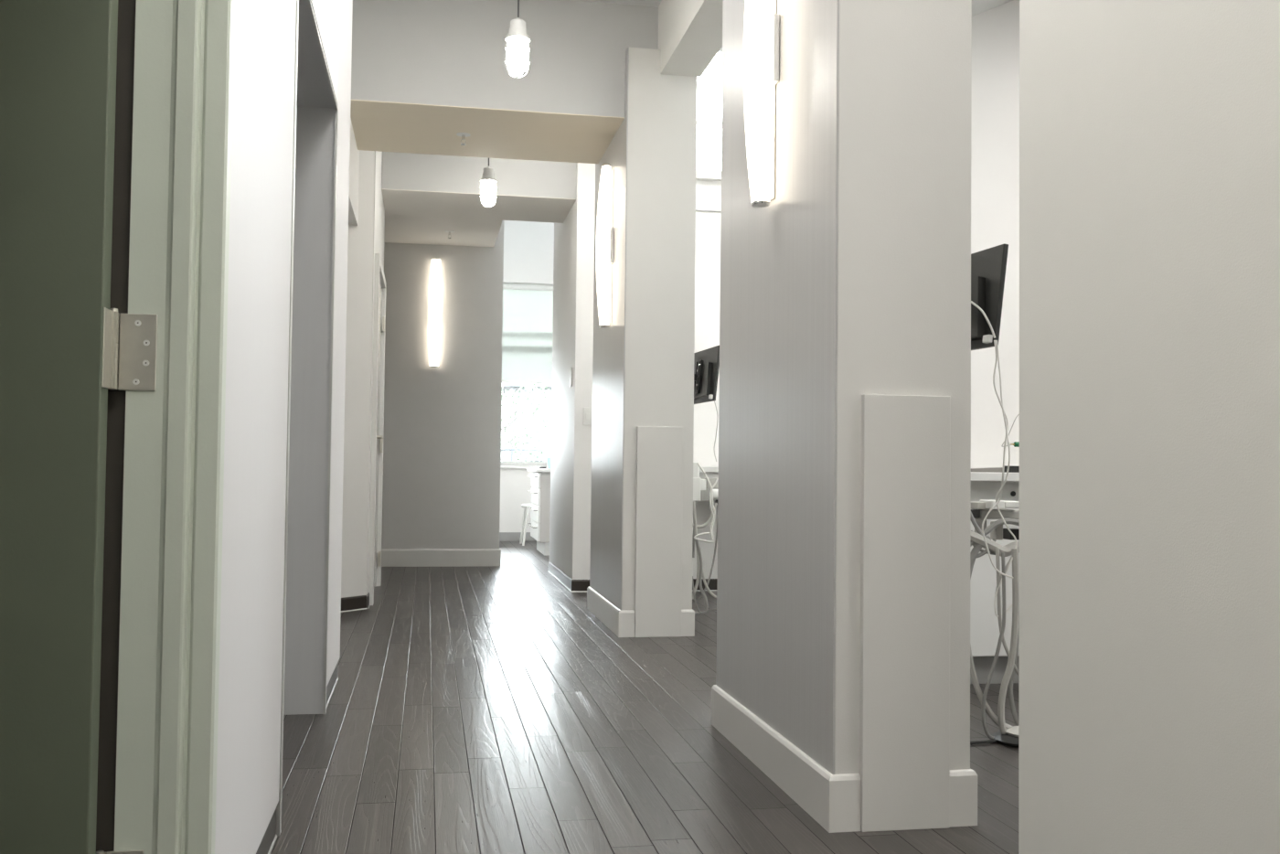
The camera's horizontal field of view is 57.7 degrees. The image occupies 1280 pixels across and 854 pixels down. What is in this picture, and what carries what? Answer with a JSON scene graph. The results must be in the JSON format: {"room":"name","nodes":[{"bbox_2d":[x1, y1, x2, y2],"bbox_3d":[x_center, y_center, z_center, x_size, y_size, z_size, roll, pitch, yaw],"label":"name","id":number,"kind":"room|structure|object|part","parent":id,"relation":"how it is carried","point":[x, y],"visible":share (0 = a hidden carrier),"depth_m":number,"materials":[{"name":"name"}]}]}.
{"room":"dental clinic","nodes":[
{"label":"dental clinic","id":0,"kind":"room"},
{"bbox_2d":[283,0,340,714],"bbox_3d":[-0.869,-0.775,0.780,0.785,3.380,8.200,1,-2,-10],"label":"wall","id":1,"kind":"structure","parent":0,"point":[306,624],"depth_m":4.16,"materials":[{"name":"grey paint"}]},
{"bbox_2d":[0,0,157,853],"bbox_3d":[-1.250,-0.110,1.717,0.994,2.078,0.083,1,-2,-10],"label":"door","id":2,"kind":"structure","parent":1,"relation":"in","point":[61,339],"depth_m":1.74,"materials":[{"name":"green wood"}]},
{"bbox_2d":[96,0,234,853],"bbox_3d":[-0.678,-0.144,1.342,0.204,2.160,1.115,1,-2,-10],"label":"door frame","id":3,"kind":"structure","parent":1,"relation":"attached to","point":[157,757],"depth_m":1.85,"materials":[{"name":"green wood"}]},
{"bbox_2d":[214,0,298,853],"bbox_3d":[-0.772,-0.721,2.400,0.017,3.380,0.955,1,-2,-10],"label":"wall panel","id":4,"kind":"object","parent":1,"relation":"attached to","point":[263,131],"visible":0.76,"depth_m":2.32,"materials":[{"name":"white paint"}]},
{"bbox_2d":[256,808,277,853],"bbox_3d":[-0.789,0.928,2.327,0.015,0.087,0.935,1,-2,-10],"label":"baseboard","id":5,"kind":"structure","parent":1,"relation":"attached to","point":[268,841],"depth_m":2.67,"materials":[{"name":"rubber"}]},
{"bbox_2d":[326,661,339,707],"bbox_3d":[-1.195,0.994,4.498,0.015,0.087,0.665,1,-2,-10],"label":"baseboard","id":6,"kind":"structure","parent":1,"relation":"attached to","point":[331,685],"depth_m":4.53,"materials":[{"name":"rubber"}]},
{"bbox_2d":[326,0,352,685],"bbox_3d":[-1.174,-0.698,4.553,0.012,3.295,0.665,1,-2,-10],"label":"wall panel","id":7,"kind":"object","parent":1,"relation":"attached to","point":[346,8],"visible":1,"depth_m":4.53,"materials":[{"name":"white paint"}]},
{"bbox_2d":[348,117,359,225],"bbox_3d":[-1.571,-1.782,5.989,0.120,1.045,2.235,1,-2,-10],"label":"wall","id":8,"kind":"structure","parent":0,"point":[354,153],"depth_m":6.68,"materials":[{"name":"white paint"}]},
{"bbox_2d":[341,149,374,597],"bbox_3d":[-2.154,-0.602,6.545,0.100,3.380,1.600,-1,-2,35],"label":"wall","id":9,"kind":"structure","parent":0,"point":[360,237],"depth_m":7.08,"materials":[{"name":"white paint"}]},
{"bbox_2d":[340,595,367,612],"bbox_3d":[-2.127,1.046,6.461,0.015,0.089,1.598,-1,-2,35],"label":"baseboard","id":10,"kind":"structure","parent":9,"relation":"attached to","point":[356,602],"depth_m":7.03,"materials":[{"name":"rubber"}]},
{"bbox_2d":[366,150,384,600],"bbox_3d":[-1.854,-0.552,7.982,0.105,3.380,1.610,1,-2,-10],"label":"wall","id":11,"kind":"structure","parent":0,"point":[378,222],"depth_m":7.31,"materials":[{"name":"white paint"}]},
{"bbox_2d":[366,592,370,608],"bbox_3d":[-1.683,1.075,7.206,0.015,0.089,0.160,1,-2,-10],"label":"baseboard","id":12,"kind":"structure","parent":11,"relation":"attached to","point":[368,594],"depth_m":7.13,"materials":[{"name":"rubber"}]},
{"bbox_2d":[368,253,385,605],"bbox_3d":[-1.821,0.027,7.914,0.166,2.220,1.220,1,-2,-10],"label":"door","id":13,"kind":"structure","parent":11,"relation":"in","point":[379,284],"depth_m":8.06,"materials":[{"name":"wood"}]},
{"bbox_2d":[381,220,504,549],"bbox_3d":[-2.474,-0.502,10.069,2.534,3.402,0.140,1,-2,-10],"label":"wall","id":14,"kind":"structure","parent":0,"point":[442,431],"depth_m":10.13,"materials":[{"name":"grey paint"}]},
{"bbox_2d":[427,257,442,367],"bbox_3d":[-1.778,-0.992,10.091,0.120,0.958,0.093,1,-2,-10],"label":"wall sconce","id":15,"kind":"object","parent":14,"relation":"attached to","point":[435,289],"visible":1,"depth_m":10.06,"materials":[{"name":"white glass"}]},
{"bbox_2d":[381,548,501,566],"bbox_3d":[-2.472,1.121,9.941,2.548,0.150,0.014,1,-2,-10],"label":"baseboard","id":16,"kind":"structure","parent":14,"relation":"attached to","point":[470,557],"depth_m":10.07,"materials":[{"name":"white wood"}]},
{"bbox_2d":[499,67,721,532],"bbox_3d":[-1.929,-0.692,10.907,4.100,3.850,5.500,1,-2,-10],"label":"wall","id":17,"kind":"structure","parent":0,"point":[528,246],"depth_m":13.55,"materials":[{"name":"white paint"}]},
{"bbox_2d":[499,532,536,541],"bbox_3d":[-2.409,1.258,13.348,3.900,0.100,0.010,1,-2,-10],"label":"baseboard","id":18,"kind":"structure","parent":17,"relation":"attached to","point":[503,536],"depth_m":13.51,"materials":[{"name":"white wood"}]},
{"bbox_2d":[500,282,553,469],"bbox_3d":[-2.368,-0.619,13.473,3.220,2.180,0.170,1,-2,-10],"label":"window","id":19,"kind":"structure","parent":17,"relation":"in","point":[503,464],"depth_m":13.64,"materials":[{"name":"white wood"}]},
{"bbox_3d":[-2.375,0.455,13.409,3.220,0.030,0.110,1,-2,-10],"label":"sill","id":20,"kind":"part","parent":19,"relation":"part of","materials":[{"name":"white ceramic"}]},
{"bbox_2d":[501,284,553,383],"bbox_3d":[-2.349,-1.111,13.472,3.100,1.155,0.060,1,-2,-10],"label":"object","id":21,"kind":"structure","parent":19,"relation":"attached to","point":[528,310],"depth_m":13.66,"materials":[{"name":"white fabric"}]},
{"bbox_2d":[548,561,717,592],"bbox_3d":[1.185,1.177,9.293,3.690,0.089,1.582,1,-2,-10],"label":"baseboard","id":22,"kind":"structure","parent":17,"relation":"attached to","point":[572,585],"depth_m":8.37,"materials":[{"name":"rubber"}]},
{"bbox_2d":[576,0,661,7],"bbox_3d":[-0.923,-2.434,3.312,3.090,0.100,13.100,1,-2,-10],"label":"ceiling","id":23,"kind":"structure","parent":0,"point":[644,3],"depth_m":6.24,"materials":[{"name":"paint"}]},
{"bbox_2d":[381,151,576,246],"bbox_3d":[-1.990,-1.918,9.107,3.090,0.578,2.010,1,-2,-10],"label":"soffit","id":24,"kind":"structure","parent":23,"relation":"attached to","point":[424,196],"depth_m":8.35,"materials":[{"name":"grey paint"}]},
{"bbox_2d":[445,230,454,238],"bbox_3d":[-1.565,-1.579,9.560,0.080,0.060,0.080,1,-2,-10],"label":"sprinkler","id":25,"kind":"object","parent":24,"relation":"attached to","point":[449,231],"visible":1,"depth_m":9.55,"materials":[{"name":"white metal"}]},
{"bbox_2d":[479,158,497,207],"bbox_3d":[-1.002,-1.847,7.705,0.120,0.790,0.120,1,-2,-10],"label":"pendant light","id":26,"kind":"object","parent":23,"relation":"hanging from","point":[487,180],"visible":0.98,"depth_m":7.66,"materials":[{"name":"glass"}]},
{"bbox_2d":[481,180,493,204],"bbox_3d":[-1.005,-1.549,7.695,0.088,0.160,0.088,1,-2,-10],"label":"bulb","id":27,"kind":"object","parent":26,"relation":"on","point":[487,186],"depth_m":7.66,"materials":[{"name":"white glass"}]},
{"bbox_2d":[350,0,658,163],"bbox_3d":[-1.513,-1.978,6.496,3.090,0.618,0.980,1,-2,-10],"label":"soffit","id":28,"kind":"structure","parent":23,"relation":"attached to","point":[424,73],"depth_m":6.19,"materials":[{"name":"grey paint"}]},
{"bbox_2d":[456,132,470,145],"bbox_3d":[-1.002,-1.629,6.593,0.080,0.060,0.080,1,-2,-10],"label":"sprinkler","id":29,"kind":"object","parent":28,"relation":"attached to","point":[464,135],"visible":1,"depth_m":6.59,"materials":[{"name":"white metal"}]},
{"bbox_2d":[504,0,530,78],"bbox_3d":[-0.554,-1.951,5.298,0.120,0.728,0.120,1,-2,-10],"label":"pendant light","id":30,"kind":"object","parent":23,"relation":"hanging from","point":[517,58],"visible":1,"depth_m":5.26,"materials":[{"name":"glass"}]},
{"bbox_2d":[508,36,526,74],"bbox_3d":[-0.557,-1.684,5.289,0.088,0.160,0.088,1,-2,-10],"label":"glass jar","id":31,"kind":"object","parent":30,"relation":"on","point":[517,45],"depth_m":5.25,"materials":[{"name":"white glass"}]},
{"bbox_3d":[-0.553,-2.072,5.302,0.008,0.445,0.008,2,-2,-33],"label":"cord","id":32,"kind":"part","parent":30,"relation":"part of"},
{"bbox_2d":[549,47,697,637],"bbox_3d":[-0.228,-0.533,7.988,0.408,3.380,3.742,1,-2,-10],"label":"wall","id":33,"kind":"structure","parent":0,"point":[643,423],"depth_m":6.19,"materials":[{"name":"grey paint"}]},
{"bbox_2d":[569,367,572,386],"bbox_3d":[-0.501,-0.361,8.437,0.010,0.140,0.070,1,-2,-10],"label":"wall plate","id":34,"kind":"object","parent":33,"relation":"attached to","point":[570,368],"visible":1,"depth_m":8.40,"materials":[{"name":"white plastic"}]},
{"bbox_2d":[596,163,613,328],"bbox_3d":[-0.203,-1.024,6.575,0.093,0.928,0.120,1,-2,-10],"label":"wall sconce","id":35,"kind":"object","parent":33,"relation":"attached to","point":[604,232],"visible":1,"depth_m":6.53,"materials":[{"name":"white glass"}]},
{"bbox_3d":[-0.159,-1.023,6.583,0.005,0.882,0.036,1,-2,-10],"label":"plate","id":36,"kind":"part","parent":35,"relation":"part of","materials":[{"name":"metal"}]},
{"bbox_3d":[-0.187,-0.444,6.715,0.006,3.120,1.182,1,-2,-10],"label":"panel","id":37,"kind":"part","parent":33,"relation":"part of","materials":[{"name":"white paint"}]},
{"bbox_3d":[-0.020,1.050,6.700,0.408,0.138,1.213,1,-2,-10],"label":"baseboard","id":38,"kind":"part","parent":33,"relation":"part of","materials":[{"name":"white wood"}]},
{"bbox_2d":[270,541,1018,853],"bbox_3d":[0.135,1.104,5.280,10.200,0.060,17.200,1,-2,-10],"label":"floor","id":39,"kind":"structure","parent":0,"point":[480,709],"depth_m":3.72,"materials":[{"name":"grey wood"}]},
{"bbox_2d":[519,503,530,545],"bbox_3d":[-1.120,1.084,12.933,0.410,0.454,0.410,1,-2,-10],"label":"chair","id":40,"kind":"object","parent":39,"relation":"on","point":[525,526],"visible":0.3,"depth_m":12.80,"materials":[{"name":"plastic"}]},
{"bbox_3d":[-1.312,1.101,13.065,0.096,0.424,0.026,-1,-2,35],"label":"leg","id":41,"kind":"part","parent":40,"relation":"part of","materials":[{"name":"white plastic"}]},
{"bbox_3d":[-1.118,0.878,12.940,0.410,0.042,0.410,1,-2,-10],"label":"seat","id":42,"kind":"part","parent":40,"relation":"part of","materials":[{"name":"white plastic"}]},
{"bbox_3d":[-1.253,1.091,12.741,0.026,0.424,0.096,-1,-2,35],"label":"leg","id":43,"kind":"part","parent":40,"relation":"part of","materials":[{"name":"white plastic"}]},
{"bbox_2d":[527,468,550,554],"bbox_3d":[-0.678,0.854,11.897,0.891,0.853,0.970,1,-2,-10],"label":"base cabinet","id":44,"kind":"object","parent":39,"relation":"on","point":[539,508],"visible":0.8,"depth_m":11.41,"materials":[{"name":"laminate"}]},
{"bbox_3d":[-1.069,1.049,11.825,0.018,0.170,0.880,1,-2,-10],"label":"drawer","id":45,"kind":"part","parent":44,"relation":"part of","materials":[{"name":"white wood"}]},
{"bbox_3d":[-1.067,0.874,11.831,0.018,0.160,0.880,1,-2,-10],"label":"drawer","id":46,"kind":"part","parent":44,"relation":"part of","materials":[{"name":"white wood"}]},
{"bbox_3d":[-1.065,0.704,11.836,0.018,0.160,0.880,1,-2,-10],"label":"drawer","id":47,"kind":"part","parent":44,"relation":"part of","materials":[{"name":"white wood"}]},
{"bbox_3d":[-1.063,0.539,11.841,0.018,0.150,0.880,1,-2,-10],"label":"drawer","id":48,"kind":"part","parent":44,"relation":"part of","materials":[{"name":"white wood"}]},
{"bbox_2d":[527,468,550,471],"bbox_3d":[-0.671,0.444,11.911,0.885,0.033,0.970,1,-2,-10],"label":"countertop","id":49,"kind":"structure","parent":44,"relation":"on","point":[528,469],"depth_m":11.38,"materials":[{"name":"white laminate"}]},
{"bbox_2d":[547,458,550,468],"bbox_3d":[-0.894,0.363,11.623,0.066,0.105,0.065,1,-2,-10],"label":"cup","id":50,"kind":"object","parent":49,"relation":"on","point":[549,459],"visible":0.44,"depth_m":11.60,"materials":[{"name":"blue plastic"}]},
{"bbox_2d":[692,461,718,615],"bbox_3d":[0.358,0.676,7.177,0.432,0.924,0.435,1,-2,-10],"label":"cables","id":51,"kind":"object","parent":39,"relation":"on","point":[699,485],"visible":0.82,"depth_m":7.06,"materials":[{"name":"white plastic"}]},
{"bbox_3d":[0.394,0.456,7.025,0.135,0.487,0.012,1,-2,-10],"label":"white cord","id":52,"kind":"part","parent":51,"relation":"part of","materials":[{"name":"white plastic"}]},
{"bbox_3d":[0.483,0.355,7.350,0.136,0.065,0.060,1,-2,-10],"label":"support arm","id":53,"kind":"part","parent":51,"relation":"part of","materials":[{"name":"grey plastic"}]},
{"bbox_3d":[0.452,0.480,7.025,0.066,0.400,0.010,1,-2,-10],"label":"white cord","id":54,"kind":"part","parent":51,"relation":"part of","materials":[{"name":"white plastic"}]},
{"bbox_2d":[970,725,1018,747],"bbox_3d":[1.089,1.015,3.810,0.625,0.043,0.230,1,-2,-10],"label":"foot pedal","id":55,"kind":"object","parent":39,"relation":"on","point":[1011,739],"visible":0.39,"depth_m":3.81,"materials":[{"name":"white plastic"}]},
{"bbox_3d":[0.986,1.028,3.776,0.411,0.012,0.018,1,-2,-13],"label":"cord","id":56,"kind":"part","parent":55,"relation":"part of","materials":[{"name":"black plastic"}]},
{"bbox_2d":[970,471,1019,683],"bbox_3d":[2.099,0.650,5.144,1.900,0.885,0.559,1,-2,-10],"label":"desk","id":57,"kind":"object","parent":39,"relation":"on","point":[985,633],"visible":0.07,"depth_m":4.82,"materials":[{"name":"white laminate"}]},
{"bbox_2d":[970,471,1019,481],"bbox_3d":[2.104,0.225,5.158,1.900,0.035,0.559,1,-2,-10],"label":"countertop","id":58,"kind":"structure","parent":57,"relation":"on","point":[975,475],"depth_m":4.76,"materials":[{"name":"white laminate"}]},
{"bbox_2d":[970,465,1019,472],"bbox_3d":[1.745,0.180,4.957,0.980,0.032,0.150,1,-2,-10],"label":"tray","id":59,"kind":"object","parent":58,"relation":"on","point":[1012,469],"visible":0.16,"depth_m":4.84,"materials":[{"name":"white plastic"}]},
{"bbox_2d":[970,467,1005,472],"bbox_3d":[1.744,0.180,4.962,0.980,0.032,0.140,1,-2,-10],"label":"tray","id":60,"kind":"object","parent":59,"relation":"on","point":[986,469],"depth_m":4.84,"materials":[{"name":"white plastic"}]},
{"bbox_2d":[1004,465,1019,472],"bbox_3d":[1.881,0.181,4.911,0.730,0.027,0.010,1,-2,-10],"label":"tray","id":61,"kind":"object","parent":59,"relation":"on","point":[1012,469],"depth_m":4.85,"materials":[{"name":"black plastic"}]},
{"bbox_2d":[970,499,1019,739],"bbox_3d":[1.392,0.657,4.165,0.888,0.790,0.328,2,-2,-40],"label":"cables","id":62,"kind":"object","parent":39,"relation":"on","point":[979,510],"visible":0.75,"depth_m":3.88,"materials":[{"name":"grey plastic"}]},
{"bbox_2d":[970,243,1017,617],"bbox_3d":[1.029,0.022,3.939,0.517,1.223,0.495,-1,-3,43],"label":"wall monitor","id":63,"kind":"object","parent":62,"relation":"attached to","point":[988,266],"visible":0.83,"depth_m":3.80,"materials":[{"name":"black plastic"}]},
{"bbox_2d":[1002,413,1019,447],"bbox_3d":[1.213,0.006,3.782,0.079,0.118,0.017,1,-2,-10],"label":"connector","id":64,"kind":"object","parent":63,"relation":"attached to","point":[1016,443],"visible":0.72,"depth_m":3.78,"materials":[{"name":"plastic"}]},
{"bbox_3d":[1.355,0.314,4.205,0.304,0.034,0.100,1,-2,-10],"label":"support arm","id":65,"kind":"part","parent":62,"relation":"part of","materials":[{"name":"grey plastic"}]},
{"bbox_2d":[570,162,721,579],"bbox_3d":[1.343,-0.803,8.651,3.678,4.000,0.120,1,-2,-10],"label":"wall","id":66,"kind":"structure","parent":0,"point":[708,193],"depth_m":8.31,"materials":[{"name":"white paint"}]},
{"bbox_2d":[583,407,592,425],"bbox_3d":[-0.345,-0.075,8.253,0.116,0.124,0.012,1,-2,-10],"label":"light switch","id":67,"kind":"object","parent":66,"relation":"attached to","point":[587,411],"visible":0.64,"depth_m":8.24,"materials":[{"name":"white plastic"}]},
{"bbox_2d":[693,345,719,461],"bbox_3d":[0.281,-0.131,7.346,0.439,0.699,0.780,1,-2,2],"label":"wall monitor","id":68,"kind":"object","parent":66,"relation":"attached to","point":[707,361],"visible":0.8,"depth_m":7.09,"materials":[{"name":"black plastic"}]},
{"bbox_3d":[0.357,-0.310,7.192,0.020,0.210,0.100,7,-3,-14],"label":"mount plate","id":69,"kind":"part","parent":68,"relation":"part of","materials":[{"name":"black plastic"}]},
{"bbox_2d":[695,209,720,212],"bbox_3d":[1.451,-1.555,8.627,3.500,0.008,0.012,1,-2,-10],"label":"trim","id":70,"kind":"structure","parent":66,"relation":"attached to","point":[696,209],"depth_m":8.45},
{"bbox_2d":[695,47,722,181],"bbox_3d":[1.556,-2.275,8.705,3.290,1.000,0.180,1,-2,-10],"label":"window","id":71,"kind":"structure","parent":66,"relation":"in","point":[701,175],"depth_m":8.44,"materials":[{"name":"glass"}]},
{"bbox_3d":[1.551,-1.802,8.689,3.290,0.055,0.180,1,-2,-10],"label":"sill","id":72,"kind":"part","parent":71,"relation":"part of","materials":[{"name":"white paint"}]},
{"bbox_2d":[699,466,718,500],"bbox_3d":[1.333,0.409,8.307,2.180,0.235,0.479,1,-2,-10],"label":"countertop","id":73,"kind":"structure","parent":66,"relation":"attached to","point":[711,472],"depth_m":7.95,"materials":[{"name":"white ceramic"}]},
{"bbox_2d":[699,466,718,472],"bbox_3d":[1.334,0.311,8.310,2.180,0.040,0.479,1,-2,-10],"label":"countertop","id":74,"kind":"structure","parent":73,"relation":"on","point":[708,469],"depth_m":7.91,"materials":[{"name":"white laminate"}]},
{"bbox_2d":[711,0,977,832],"bbox_3d":[0.570,-0.668,3.543,0.393,3.380,1.216,1,-2,-10],"label":"column","id":75,"kind":"structure","parent":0,"point":[843,600],"depth_m":2.97,"materials":[{"name":"grey paint"}]},
{"bbox_2d":[743,0,779,208],"bbox_3d":[0.357,-1.118,3.471,0.093,0.928,0.120,1,-2,-10],"label":"wall sconce","id":76,"kind":"object","parent":75,"relation":"attached to","point":[762,22],"visible":1,"depth_m":3.42,"materials":[{"name":"white glass"}]},
{"bbox_3d":[0.400,-1.118,3.479,0.005,0.882,0.036,1,-2,-10],"label":"plate","id":77,"kind":"part","parent":76,"relation":"part of","materials":[{"name":"metal"}]},
{"bbox_3d":[0.393,-0.671,3.515,0.006,3.380,1.177,1,-2,-10],"label":"panel","id":78,"kind":"part","parent":75,"relation":"part of","materials":[{"name":"white paint"}]},
{"bbox_3d":[0.550,0.952,3.494,0.393,0.138,1.208,1,-2,-10],"label":"baseboard","id":79,"kind":"part","parent":75,"relation":"part of","materials":[{"name":"white wood"}]},
{"bbox_2d":[971,0,1013,16],"bbox_3d":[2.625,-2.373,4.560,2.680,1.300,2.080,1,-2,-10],"label":"ceiling","id":80,"kind":"structure","parent":0,"point":[978,6],"depth_m":5.29,"materials":[{"name":"paint"}]},
{"bbox_2d":[970,0,1019,468],"bbox_3d":[2.375,-0.841,5.587,2.750,3.900,0.120,1,-2,-10],"label":"wall","id":81,"kind":"structure","parent":0,"point":[995,119],"depth_m":5.40,"materials":[{"name":"white paint"}]},
{"bbox_2d":[1018,0,1279,853],"bbox_3d":[1.207,-0.791,-0.440,0.211,3.380,5.053,1,-2,-10],"label":"wall","id":82,"kind":"structure","parent":0,"point":[1149,613],"depth_m":1.64,"materials":[{"name":"grey paint"}]},
{"label":"outside","id":83,"kind":"structure","parent":0,"visible":0},
{"bbox_3d":[-1.836,5.200,37.392,70.000,0.200,45.500,1,-2,-10],"label":"ground","id":84,"kind":"structure","parent":83,"visible":0},
{"bbox_2d":[500,383,552,461],"bbox_3d":[-3.629,1.409,30.593,5.194,6.915,5.722,0,-2,20],"label":"street tree","id":85,"kind":"object","parent":84,"relation":"on","point":[519,440],"visible":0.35,"depth_m":30.14,"materials":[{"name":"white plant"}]},
{"bbox_2d":[501,382,552,461],"bbox_3d":[-0.341,1.960,42.596,9.900,6.650,8.600,1,-2,-10],"label":"neighbouring building","id":86,"kind":"structure","parent":84,"relation":"on","point":[507,386],"depth_m":37.99,"materials":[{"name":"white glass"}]},
{"bbox_3d":[2.631,-3.018,3.168,3.390,0.100,11.500,1,-2,-10],"label":"ceiling","id":87,"kind":"structure","parent":0,"visible":0},
{"bbox_2d":[657,0,723,76],"bbox_3d":[0.860,-2.495,2.766,0.220,1.013,11.380,1,-2,-10],"label":"beam","id":88,"kind":"structure","parent":87,"relation":"attached to","point":[689,31],"depth_m":5.82,"materials":[{"name":"grey paint"}]},
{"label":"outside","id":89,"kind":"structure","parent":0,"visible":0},
{"bbox_3d":[-1.603,1.470,14.206,6.000,0.150,1.000,1,-2,-10],"label":"balcony","id":90,"kind":"object","parent":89,"visible":0},
{"bbox_2d":[501,448,551,461],"bbox_3d":[-1.552,0.844,14.540,3.800,1.145,0.040,1,-2,-10],"label":"balcony railing","id":91,"kind":"object","parent":90,"relation":"on","point":[510,450],"visible":0.1,"depth_m":14.55,"materials":[{"name":"white metal"}]},
{"bbox_3d":[-1.613,0.843,14.528,0.035,1.145,0.040,1,-2,-10],"label":"post","id":92,"kind":"part","parent":91,"relation":"part of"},
{"bbox_3d":[-1.545,0.287,14.558,3.800,0.028,0.030,1,-2,-10],"label":"rail","id":93,"kind":"part","parent":91,"relation":"part of","materials":[{"name":"white metal"}]}
]}

